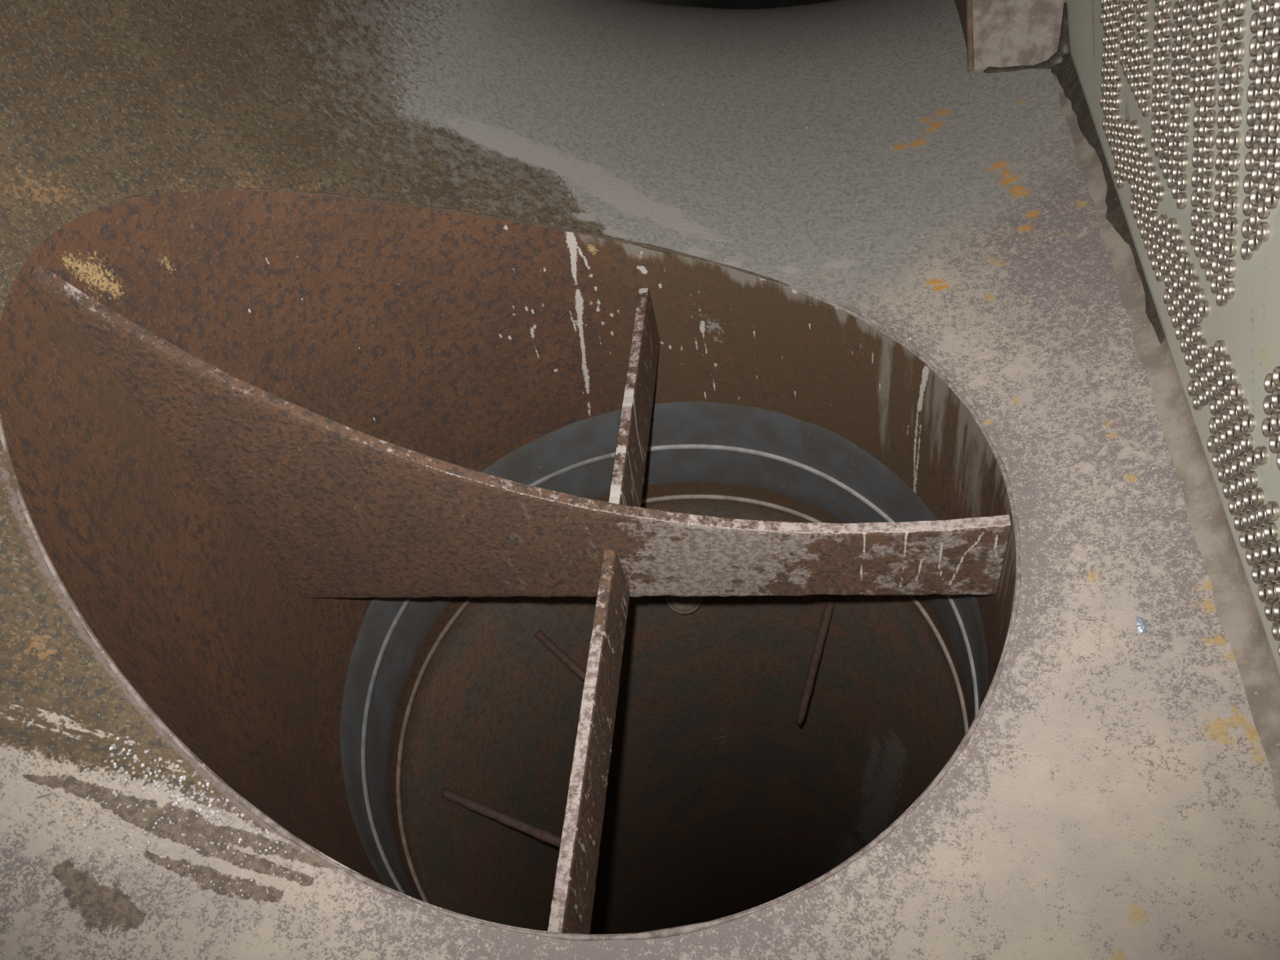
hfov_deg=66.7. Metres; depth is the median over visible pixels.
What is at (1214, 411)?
tube
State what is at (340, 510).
cross
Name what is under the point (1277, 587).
tube
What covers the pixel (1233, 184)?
tube
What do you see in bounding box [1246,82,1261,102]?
tube
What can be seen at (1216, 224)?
tube
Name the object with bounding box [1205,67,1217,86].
chain link
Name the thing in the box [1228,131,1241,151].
tube
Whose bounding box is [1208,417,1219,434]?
tube
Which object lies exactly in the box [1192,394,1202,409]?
tube
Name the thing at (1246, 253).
tube
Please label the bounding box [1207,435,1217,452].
tube
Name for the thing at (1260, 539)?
tube
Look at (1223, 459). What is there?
tube
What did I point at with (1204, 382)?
tube
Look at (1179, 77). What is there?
tube
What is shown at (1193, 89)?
tube
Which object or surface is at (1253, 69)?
chain link
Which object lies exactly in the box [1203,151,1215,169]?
tube
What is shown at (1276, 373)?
tube
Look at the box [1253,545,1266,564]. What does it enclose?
tube
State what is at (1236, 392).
tube
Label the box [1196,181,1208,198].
tube
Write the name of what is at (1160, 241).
tube
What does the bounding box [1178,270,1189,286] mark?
tube
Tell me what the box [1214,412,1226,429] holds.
tube
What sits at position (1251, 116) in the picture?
tube
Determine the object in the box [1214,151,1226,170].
tube
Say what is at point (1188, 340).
tube
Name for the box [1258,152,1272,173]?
tube
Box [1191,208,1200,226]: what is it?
tube
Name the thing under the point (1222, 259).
tube
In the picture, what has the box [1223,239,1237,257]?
tube
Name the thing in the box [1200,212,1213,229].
tube
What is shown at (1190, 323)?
tube
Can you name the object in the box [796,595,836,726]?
rod
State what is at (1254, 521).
tube
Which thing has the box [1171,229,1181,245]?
tube
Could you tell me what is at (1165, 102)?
tube
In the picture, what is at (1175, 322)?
tube
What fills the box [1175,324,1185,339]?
tube
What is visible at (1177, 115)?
tube
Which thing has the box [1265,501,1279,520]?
tube
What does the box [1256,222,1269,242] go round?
tube
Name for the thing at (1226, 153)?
tube
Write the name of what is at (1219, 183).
tube
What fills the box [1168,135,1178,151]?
tube
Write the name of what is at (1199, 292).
tube
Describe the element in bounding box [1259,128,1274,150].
tube
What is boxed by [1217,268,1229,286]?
tube
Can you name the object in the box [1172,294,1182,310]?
tube
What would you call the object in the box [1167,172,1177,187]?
tube
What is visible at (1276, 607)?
tube
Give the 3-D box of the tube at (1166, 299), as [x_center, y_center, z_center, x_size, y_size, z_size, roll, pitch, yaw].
[0.765,-0.266,1.410,0.007,0.022,0.022,0,52,12]
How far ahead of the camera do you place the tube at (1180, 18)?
1.32 m
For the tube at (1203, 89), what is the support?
on the tube at (1198, 99)
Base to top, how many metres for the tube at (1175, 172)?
0.022 m
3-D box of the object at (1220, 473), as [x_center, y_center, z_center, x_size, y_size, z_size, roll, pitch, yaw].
[0.738,-0.007,1.230,0.007,0.022,0.022,-1,52,12]
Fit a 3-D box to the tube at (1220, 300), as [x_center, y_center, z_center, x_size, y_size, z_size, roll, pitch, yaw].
[0.728,-0.229,1.217,0.008,0.022,0.022,1,52,13]
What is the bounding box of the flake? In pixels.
[1136,615,1147,633]
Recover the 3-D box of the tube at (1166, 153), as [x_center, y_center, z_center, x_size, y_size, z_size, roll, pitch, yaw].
[0.754,-0.471,1.389,0.007,0.022,0.022,-4,51,10]
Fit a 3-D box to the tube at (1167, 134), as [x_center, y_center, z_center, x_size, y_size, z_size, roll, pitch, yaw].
[0.753,-0.492,1.385,0.008,0.022,0.022,-1,52,12]
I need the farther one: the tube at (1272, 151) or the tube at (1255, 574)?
the tube at (1255, 574)
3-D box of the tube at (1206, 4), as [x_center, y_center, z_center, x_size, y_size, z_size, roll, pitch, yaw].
[0.719,-0.601,1.230,0.006,0.022,0.022,-1,52,12]
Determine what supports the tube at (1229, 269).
on the tube at (1221, 278)
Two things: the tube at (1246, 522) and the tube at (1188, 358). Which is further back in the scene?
the tube at (1188, 358)
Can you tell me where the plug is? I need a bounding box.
[665,595,702,614]
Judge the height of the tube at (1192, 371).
0.022 m
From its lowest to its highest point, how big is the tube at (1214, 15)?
0.022 m
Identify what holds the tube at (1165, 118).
attached to the wall at (1248, 324)
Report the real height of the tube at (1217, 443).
0.022 m
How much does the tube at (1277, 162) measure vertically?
0.022 m
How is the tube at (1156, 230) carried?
attached to the wall at (1248, 324)
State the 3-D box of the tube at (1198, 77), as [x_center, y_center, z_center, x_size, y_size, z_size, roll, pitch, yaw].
[0.728,-0.521,1.265,0.007,0.022,0.022,-4,51,9]
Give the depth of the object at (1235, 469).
1.19 m
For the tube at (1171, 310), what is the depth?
1.40 m
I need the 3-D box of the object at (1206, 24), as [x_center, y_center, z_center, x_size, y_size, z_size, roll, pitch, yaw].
[0.721,-0.576,1.235,0.008,0.022,0.022,-2,52,11]
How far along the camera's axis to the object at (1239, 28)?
1.14 m
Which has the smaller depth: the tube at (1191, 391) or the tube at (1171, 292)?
the tube at (1191, 391)
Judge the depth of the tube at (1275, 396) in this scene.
1.08 m
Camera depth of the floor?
1.35 m
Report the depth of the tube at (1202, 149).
1.27 m
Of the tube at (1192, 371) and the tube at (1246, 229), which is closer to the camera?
the tube at (1246, 229)
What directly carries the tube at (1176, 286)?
attached to the wall at (1248, 324)
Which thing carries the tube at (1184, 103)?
on the tube at (1177, 115)
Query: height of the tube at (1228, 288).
0.022 m
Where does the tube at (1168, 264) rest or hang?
on the tube at (1163, 269)
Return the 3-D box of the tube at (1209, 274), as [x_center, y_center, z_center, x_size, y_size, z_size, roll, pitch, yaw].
[0.733,-0.267,1.250,0.007,0.022,0.022,0,52,13]
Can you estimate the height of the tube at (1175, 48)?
0.022 m
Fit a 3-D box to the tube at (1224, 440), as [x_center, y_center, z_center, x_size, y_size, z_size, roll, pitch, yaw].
[0.734,-0.055,1.218,0.007,0.022,0.022,-3,51,10]
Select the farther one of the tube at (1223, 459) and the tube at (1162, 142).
the tube at (1162, 142)
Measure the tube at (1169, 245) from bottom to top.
0.022 m
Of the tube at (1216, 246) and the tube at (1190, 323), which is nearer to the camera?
the tube at (1216, 246)
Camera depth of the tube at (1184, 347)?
1.35 m
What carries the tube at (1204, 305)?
attached to the wall at (1248, 324)
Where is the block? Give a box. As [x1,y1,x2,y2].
[954,0,1065,71]
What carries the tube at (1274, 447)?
attached to the wall at (1248, 324)
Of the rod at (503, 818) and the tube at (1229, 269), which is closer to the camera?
the tube at (1229, 269)
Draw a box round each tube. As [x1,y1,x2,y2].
[1153,221,1162,236]
[1155,186,1164,201]
[1155,266,1164,281]
[1156,231,1165,247]
[1156,248,1164,264]
[1157,213,1167,230]
[1159,114,1169,130]
[1159,152,1168,168]
[1160,95,1169,111]
[1160,132,1166,148]
[1160,242,1170,257]
[1160,260,1169,275]
[1161,225,1171,240]
[1162,162,1172,178]
[1163,142,1168,157]
[1163,144,1173,159]
[1163,288,1172,304]
[1164,125,1173,142]
[1164,253,1174,269]
[1164,271,1173,286]
[1165,235,1175,251]
[1166,217,1177,233]
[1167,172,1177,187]
[1167,300,1176,315]
[1168,116,1178,133]
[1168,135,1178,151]
[1168,154,1177,170]
[1168,265,1178,280]
[1168,282,1177,297]
[1169,97,1179,114]
[1169,247,1179,262]
[1170,59,1180,76]
[1170,78,1180,95]
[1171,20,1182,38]
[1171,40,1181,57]
[1171,182,1182,198]
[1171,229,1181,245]
[1171,311,1181,327]
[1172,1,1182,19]
[1172,164,1182,180]
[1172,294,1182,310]
[1173,106,1184,124]
[1173,125,1183,142]
[1173,144,1183,160]
[1173,276,1183,292]
[1174,88,1185,104]
[1174,258,1184,274]
[1175,68,1185,85]
[1175,240,1186,256]
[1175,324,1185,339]
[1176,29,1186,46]
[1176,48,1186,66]
[1176,192,1186,208]
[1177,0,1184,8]
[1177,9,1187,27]
[1177,135,1188,152]
[1177,154,1187,171]
[1177,173,1187,191]
[1177,288,1187,304]
[1177,306,1186,322]
[1178,115,1189,133]
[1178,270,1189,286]
[1179,97,1190,114]
[1179,251,1190,267]
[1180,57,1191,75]
[1180,77,1190,95]
[1180,336,1189,352]
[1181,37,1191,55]
[1181,319,1191,334]
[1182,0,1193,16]
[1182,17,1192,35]
[1182,300,1192,316]
[1183,263,1195,279]
[1183,282,1193,298]
[1184,349,1194,365]
[1185,331,1195,347]
[1186,312,1197,328]
[1187,293,1197,310]
[1187,380,1198,396]
[1188,80,1199,97]
[1188,362,1199,378]
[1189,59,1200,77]
[1189,228,1200,245]
[1189,275,1199,292]
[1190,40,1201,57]
[1190,343,1200,359]
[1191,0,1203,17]
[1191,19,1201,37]
[1191,150,1203,167]
[1191,169,1202,186]
[1191,189,1201,206]
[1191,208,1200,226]
[1191,325,1202,342]
[1192,306,1203,323]
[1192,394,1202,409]
[1193,110,1204,127]
[1193,130,1204,147]
[1193,375,1204,391]
[1194,89,1205,107]
[1194,240,1205,257]
[1194,288,1204,305]
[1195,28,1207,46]
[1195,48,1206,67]
[1195,69,1206,88]
[1195,200,1207,217]
[1195,220,1206,237]
[1195,356,1205,373]
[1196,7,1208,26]
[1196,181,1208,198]
[1196,338,1207,355]
[1197,0,1204,5]
[1197,160,1208,177]
[1198,120,1210,137]
[1198,140,1208,158]
[1198,300,1209,317]
[1198,389,1208,405]
[1199,79,1211,97]
[1199,99,1210,117]
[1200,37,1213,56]
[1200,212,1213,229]
[1200,231,1211,248]
[1200,251,1211,269]
[1200,351,1211,368]
[1200,370,1210,387]
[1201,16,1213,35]
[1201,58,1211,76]
[1201,191,1213,209]
[1202,171,1214,189]
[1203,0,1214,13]
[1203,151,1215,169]
[1204,88,1217,107]
[1204,109,1216,128]
[1204,129,1215,148]
[1204,384,1215,401]
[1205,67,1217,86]
[1205,243,1217,261]
[1205,263,1216,280]
[1206,223,1217,241]
[1206,364,1217,382]
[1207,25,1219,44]
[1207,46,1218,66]
[1207,346,1218,363]
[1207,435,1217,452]
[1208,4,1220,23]
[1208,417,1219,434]
[1209,398,1221,415]
[1210,275,1222,293]
[1211,255,1222,273]
[1211,379,1222,396]
[1212,214,1225,232]
[1212,235,1224,253]
[1212,450,1223,467]
[1213,194,1225,212]
[1213,340,1226,357]
[1213,359,1223,377]
[1213,431,1224,448]
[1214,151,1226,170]
[1214,173,1226,191]
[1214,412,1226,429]
[1215,131,1228,150]
[1216,288,1227,306]
[1216,393,1227,410]
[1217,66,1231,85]
[1217,88,1229,106]
[1217,109,1228,128]
[1217,226,1231,244]
[1217,247,1230,265]
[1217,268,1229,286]
[1217,373,1229,391]
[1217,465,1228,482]
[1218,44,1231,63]
[1218,354,1231,372]
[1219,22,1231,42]
[1219,184,1232,203]
[1219,205,1231,224]
[1219,427,1231,444]
[1219,446,1230,464]
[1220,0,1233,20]
[1221,164,1233,182]
[1222,120,1235,139]
[1222,142,1234,159]
[1222,280,1235,298]
[1222,388,1235,406]
[1222,408,1233,426]
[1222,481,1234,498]
[1223,76,1236,96]
[1223,98,1235,118]
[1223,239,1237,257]
[1223,259,1235,278]
[1224,217,1238,235]
[1224,368,1237,386]
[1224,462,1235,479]
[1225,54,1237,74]
[1225,442,1237,460]
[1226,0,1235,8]
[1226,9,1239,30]
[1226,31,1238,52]
[1226,174,1239,193]
[1226,195,1239,215]
[1226,422,1239,440]
[1227,152,1240,172]
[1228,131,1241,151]
[1228,403,1240,421]
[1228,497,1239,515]
[1229,108,1241,128]
[1229,382,1243,401]
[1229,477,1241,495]
[1230,86,1243,106]
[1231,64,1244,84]
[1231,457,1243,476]
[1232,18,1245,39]
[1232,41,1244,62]
[1232,438,1244,456]
[1233,513,1245,531]
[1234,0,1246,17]
[1234,418,1247,436]
[1235,398,1248,417]
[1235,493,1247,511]
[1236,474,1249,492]
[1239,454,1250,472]
[1239,529,1252,548]
[1240,240,1253,259]
[1240,433,1253,452]
[1241,218,1254,238]
[1241,413,1255,431]
[1241,511,1253,528]
[1242,196,1255,215]
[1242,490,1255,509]
[1243,173,1257,194]
[1244,128,1258,148]
[1244,151,1257,171]
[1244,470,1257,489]
[1245,449,1258,468]
[1245,546,1257,565]
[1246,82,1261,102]
[1246,106,1259,126]
[1247,231,1262,251]
[1247,528,1260,546]
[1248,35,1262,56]
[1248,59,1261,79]
[1248,208,1262,229]
[1248,507,1261,526]
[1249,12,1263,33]
[1249,186,1263,206]
[1250,163,1264,182]
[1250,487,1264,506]
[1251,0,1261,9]
[1251,564,1264,583]
[1252,140,1266,160]
[1253,116,1266,137]
[1253,445,1268,465]
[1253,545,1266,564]
[1254,70,1269,91]
[1254,93,1267,115]
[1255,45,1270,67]
[1255,524,1267,543]
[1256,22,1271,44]
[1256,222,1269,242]
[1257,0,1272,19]
[1257,175,1271,195]
[1257,199,1271,219]
[1257,504,1269,523]
[1257,583,1271,602]
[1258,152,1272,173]
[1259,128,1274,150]
[1259,563,1272,582]
[1260,105,1275,126]
[1261,417,1275,436]
[1261,542,1275,562]
[1262,57,1277,79]
[1262,80,1276,102]
[1262,395,1276,414]
[1262,521,1278,541]
[1263,373,1278,392]
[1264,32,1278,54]
[1264,188,1279,208]
[1264,601,1277,621]
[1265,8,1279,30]
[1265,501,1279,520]
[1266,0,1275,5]
[1266,141,1279,161]
[1266,164,1279,185]
[1266,581,1279,601]
[1267,116,1279,138]
[1267,560,1279,580]
[1268,433,1279,453]
[1269,93,1279,114]
[1270,67,1279,89]
[1270,411,1279,431]
[1270,540,1279,559]
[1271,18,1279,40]
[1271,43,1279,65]
[1271,366,1279,386]
[1271,389,1279,408]
[1271,621,1279,640]
[1272,600,1279,620]
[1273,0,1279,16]
[1273,154,1279,175]
[1273,177,1279,198]
[1274,579,1279,599]
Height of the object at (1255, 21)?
0.022 m
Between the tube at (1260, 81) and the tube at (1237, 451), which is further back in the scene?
the tube at (1237, 451)
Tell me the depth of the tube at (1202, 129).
1.26 m
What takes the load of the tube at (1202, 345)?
on the tube at (1193, 353)
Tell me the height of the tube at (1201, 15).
0.022 m
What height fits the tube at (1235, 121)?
0.022 m
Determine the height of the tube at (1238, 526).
0.022 m
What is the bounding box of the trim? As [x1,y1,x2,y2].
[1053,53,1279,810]
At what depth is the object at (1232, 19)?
1.16 m
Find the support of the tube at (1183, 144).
on the tube at (1176, 154)
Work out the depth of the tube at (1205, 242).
1.27 m
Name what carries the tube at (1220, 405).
attached to the wall at (1248, 324)
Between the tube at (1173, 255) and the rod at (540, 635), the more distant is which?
the rod at (540, 635)
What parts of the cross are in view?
long plate, cross plate, cross plate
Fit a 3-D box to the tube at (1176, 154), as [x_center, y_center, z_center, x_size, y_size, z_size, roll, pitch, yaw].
[0.747,-0.454,1.351,0.007,0.022,0.022,-1,52,11]
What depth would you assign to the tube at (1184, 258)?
1.34 m
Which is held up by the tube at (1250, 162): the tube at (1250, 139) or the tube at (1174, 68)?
the tube at (1250, 139)
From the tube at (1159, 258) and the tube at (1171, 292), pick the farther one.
the tube at (1159, 258)
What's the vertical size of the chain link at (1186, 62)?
0.022 m
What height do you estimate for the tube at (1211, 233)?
0.022 m
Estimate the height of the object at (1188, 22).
0.022 m
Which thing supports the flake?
on the floor
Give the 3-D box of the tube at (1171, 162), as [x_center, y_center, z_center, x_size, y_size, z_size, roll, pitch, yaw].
[0.752,-0.448,1.372,0.007,0.022,0.022,-2,52,11]
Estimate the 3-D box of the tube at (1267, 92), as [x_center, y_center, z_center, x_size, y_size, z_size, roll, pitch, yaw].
[0.693,-0.428,1.073,0.007,0.022,0.022,-2,52,11]
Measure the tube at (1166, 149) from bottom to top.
0.022 m
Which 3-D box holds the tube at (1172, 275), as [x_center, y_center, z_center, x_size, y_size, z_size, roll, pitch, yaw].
[0.758,-0.294,1.382,0.007,0.022,0.022,1,52,13]
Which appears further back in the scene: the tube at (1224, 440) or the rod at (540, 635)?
the rod at (540, 635)
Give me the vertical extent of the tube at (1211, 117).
0.022 m
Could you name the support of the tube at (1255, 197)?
on the tube at (1247, 207)
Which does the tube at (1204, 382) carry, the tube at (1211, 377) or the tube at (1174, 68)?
the tube at (1211, 377)
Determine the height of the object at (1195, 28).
0.022 m
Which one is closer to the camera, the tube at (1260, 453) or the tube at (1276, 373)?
the tube at (1276, 373)
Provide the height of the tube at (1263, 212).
0.022 m
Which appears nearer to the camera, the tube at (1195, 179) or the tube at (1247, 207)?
the tube at (1247, 207)
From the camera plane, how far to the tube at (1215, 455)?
1.25 m
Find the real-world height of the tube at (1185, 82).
0.022 m
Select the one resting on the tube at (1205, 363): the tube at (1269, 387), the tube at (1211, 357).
the tube at (1211, 357)
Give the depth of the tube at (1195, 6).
1.27 m
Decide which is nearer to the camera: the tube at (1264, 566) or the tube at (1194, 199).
the tube at (1264, 566)
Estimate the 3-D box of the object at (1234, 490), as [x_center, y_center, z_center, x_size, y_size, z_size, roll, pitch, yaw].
[0.731,0.008,1.193,0.007,0.022,0.022,-4,51,10]
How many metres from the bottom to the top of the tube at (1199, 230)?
0.022 m
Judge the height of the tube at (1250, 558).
0.022 m
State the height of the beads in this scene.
0.898 m
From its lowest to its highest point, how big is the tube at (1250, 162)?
0.022 m
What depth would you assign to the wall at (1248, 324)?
1.23 m
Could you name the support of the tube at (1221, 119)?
attached to the wall at (1248, 324)
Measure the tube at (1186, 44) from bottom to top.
0.022 m
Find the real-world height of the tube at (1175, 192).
0.022 m
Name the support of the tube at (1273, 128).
on the tube at (1264, 140)
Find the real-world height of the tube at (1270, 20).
0.022 m
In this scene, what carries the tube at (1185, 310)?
on the tube at (1180, 317)
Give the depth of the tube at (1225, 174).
1.20 m
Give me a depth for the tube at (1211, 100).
1.23 m
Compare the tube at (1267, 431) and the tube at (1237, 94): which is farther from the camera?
the tube at (1237, 94)
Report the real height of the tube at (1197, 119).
0.022 m
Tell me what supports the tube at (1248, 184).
on the tube at (1247, 207)
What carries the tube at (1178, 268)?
on the tube at (1172, 275)
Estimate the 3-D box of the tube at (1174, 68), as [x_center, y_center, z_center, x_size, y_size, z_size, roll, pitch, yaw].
[0.743,-0.571,1.350,0.008,0.022,0.022,-2,52,11]
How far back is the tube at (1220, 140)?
1.21 m
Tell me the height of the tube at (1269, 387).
0.022 m
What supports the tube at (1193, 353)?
on the tube at (1188, 358)
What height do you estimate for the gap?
0.130 m
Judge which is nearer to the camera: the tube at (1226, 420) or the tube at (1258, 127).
the tube at (1258, 127)
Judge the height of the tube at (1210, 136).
0.022 m
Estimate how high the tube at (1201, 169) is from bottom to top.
0.022 m
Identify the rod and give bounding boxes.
[440,787,560,847]
[534,630,585,680]
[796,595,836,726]
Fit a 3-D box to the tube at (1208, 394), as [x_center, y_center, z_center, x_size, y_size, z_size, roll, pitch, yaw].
[0.741,-0.113,1.264,0.007,0.022,0.022,-2,52,11]
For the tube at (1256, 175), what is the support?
on the tube at (1248, 184)
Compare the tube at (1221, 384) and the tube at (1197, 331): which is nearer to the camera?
the tube at (1221, 384)
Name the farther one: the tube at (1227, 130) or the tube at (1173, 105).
the tube at (1173, 105)
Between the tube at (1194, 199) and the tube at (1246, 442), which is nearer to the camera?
the tube at (1246, 442)
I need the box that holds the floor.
[0,0,1279,959]
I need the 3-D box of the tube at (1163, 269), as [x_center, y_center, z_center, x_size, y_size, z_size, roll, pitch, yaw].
[0.765,-0.309,1.419,0.007,0.022,0.022,-1,52,12]
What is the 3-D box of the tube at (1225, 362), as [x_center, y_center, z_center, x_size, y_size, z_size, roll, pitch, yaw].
[0.730,-0.146,1.214,0.006,0.022,0.022,-2,52,11]
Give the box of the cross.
[31,263,1010,933]
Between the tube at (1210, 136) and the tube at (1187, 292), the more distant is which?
the tube at (1187, 292)
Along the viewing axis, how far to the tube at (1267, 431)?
1.10 m
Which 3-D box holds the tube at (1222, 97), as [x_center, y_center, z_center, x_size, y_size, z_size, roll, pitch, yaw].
[0.716,-0.469,1.194,0.007,0.022,0.022,-2,52,11]
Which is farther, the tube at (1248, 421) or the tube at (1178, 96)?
the tube at (1178, 96)
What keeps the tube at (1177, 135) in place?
on the tube at (1171, 144)
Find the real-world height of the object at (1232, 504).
0.022 m
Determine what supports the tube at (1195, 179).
attached to the wall at (1248, 324)
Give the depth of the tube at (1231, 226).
1.18 m
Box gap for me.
[983,2,1164,343]
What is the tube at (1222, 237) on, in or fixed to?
on the tube at (1216, 246)
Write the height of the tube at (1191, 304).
0.022 m
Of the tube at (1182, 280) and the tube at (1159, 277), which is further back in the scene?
the tube at (1159, 277)
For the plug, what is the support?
attached to the pipe
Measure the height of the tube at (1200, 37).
0.022 m
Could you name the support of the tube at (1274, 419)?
on the tube at (1267, 431)
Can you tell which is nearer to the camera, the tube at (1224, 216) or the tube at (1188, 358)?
the tube at (1224, 216)
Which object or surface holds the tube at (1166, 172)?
on the tube at (1159, 194)
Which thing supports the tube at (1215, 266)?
on the tube at (1209, 274)
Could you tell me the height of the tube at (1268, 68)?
0.022 m
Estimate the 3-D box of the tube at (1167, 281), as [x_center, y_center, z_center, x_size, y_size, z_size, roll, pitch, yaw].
[0.763,-0.290,1.404,0.007,0.022,0.022,-3,51,10]
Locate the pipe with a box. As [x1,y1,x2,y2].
[0,188,1021,941]
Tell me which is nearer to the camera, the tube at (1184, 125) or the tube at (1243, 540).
the tube at (1243, 540)
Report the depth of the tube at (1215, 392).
1.25 m
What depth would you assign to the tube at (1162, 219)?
1.42 m
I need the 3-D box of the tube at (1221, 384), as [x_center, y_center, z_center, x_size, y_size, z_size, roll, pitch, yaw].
[0.732,-0.122,1.220,0.008,0.022,0.022,-4,51,10]
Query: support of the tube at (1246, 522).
on the tube at (1238, 526)
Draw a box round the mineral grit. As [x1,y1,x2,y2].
[43,72,1204,954]
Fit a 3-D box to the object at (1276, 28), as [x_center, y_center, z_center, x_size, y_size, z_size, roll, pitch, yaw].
[0.686,-0.482,1.043,0.006,0.022,0.022,-4,51,9]
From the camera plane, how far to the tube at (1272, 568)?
1.10 m
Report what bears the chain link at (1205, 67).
on the tube at (1198, 77)
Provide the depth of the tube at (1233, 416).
1.20 m
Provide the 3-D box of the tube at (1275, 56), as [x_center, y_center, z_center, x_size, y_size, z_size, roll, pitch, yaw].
[0.687,-0.458,1.047,0.007,0.022,0.022,-3,51,10]
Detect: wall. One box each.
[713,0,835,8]
[1065,0,1279,674]
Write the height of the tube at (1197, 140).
0.022 m
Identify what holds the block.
attached to the wall at (1248, 324)
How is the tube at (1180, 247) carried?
on the tube at (1173, 255)
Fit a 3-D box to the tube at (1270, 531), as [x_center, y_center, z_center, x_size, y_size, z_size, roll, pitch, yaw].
[0.715,0.059,1.103,0.006,0.022,0.022,-4,51,9]
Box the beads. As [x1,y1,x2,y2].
[1100,0,1279,656]
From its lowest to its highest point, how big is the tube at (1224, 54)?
0.022 m
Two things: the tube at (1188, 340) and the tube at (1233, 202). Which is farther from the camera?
the tube at (1188, 340)
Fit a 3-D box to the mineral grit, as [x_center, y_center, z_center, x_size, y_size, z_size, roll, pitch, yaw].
[0.124,-0.238,1.500,1.224,0.355,1.790,-2,52,11]
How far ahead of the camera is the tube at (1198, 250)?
1.29 m
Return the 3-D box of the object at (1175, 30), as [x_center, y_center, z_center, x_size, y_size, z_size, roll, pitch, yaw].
[0.740,-0.621,1.342,0.007,0.022,0.022,-2,52,11]
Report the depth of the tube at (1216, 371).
1.24 m
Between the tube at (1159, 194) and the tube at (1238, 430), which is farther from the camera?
the tube at (1159, 194)
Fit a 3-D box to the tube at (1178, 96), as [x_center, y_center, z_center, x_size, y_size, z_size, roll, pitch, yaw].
[0.742,-0.528,1.338,0.007,0.022,0.022,-3,51,10]
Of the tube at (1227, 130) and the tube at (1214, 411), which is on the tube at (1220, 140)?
the tube at (1227, 130)
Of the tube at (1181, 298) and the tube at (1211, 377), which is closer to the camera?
the tube at (1211, 377)
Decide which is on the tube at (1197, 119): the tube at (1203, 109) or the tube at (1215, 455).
the tube at (1203, 109)
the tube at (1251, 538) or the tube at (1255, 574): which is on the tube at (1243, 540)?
the tube at (1251, 538)
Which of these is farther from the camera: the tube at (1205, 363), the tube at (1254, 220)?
the tube at (1205, 363)
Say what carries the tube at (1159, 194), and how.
attached to the wall at (1248, 324)
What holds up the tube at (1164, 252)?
on the tube at (1159, 258)
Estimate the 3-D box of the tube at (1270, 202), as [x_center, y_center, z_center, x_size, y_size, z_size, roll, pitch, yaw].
[0.697,-0.310,1.074,0.007,0.022,0.022,-4,51,9]

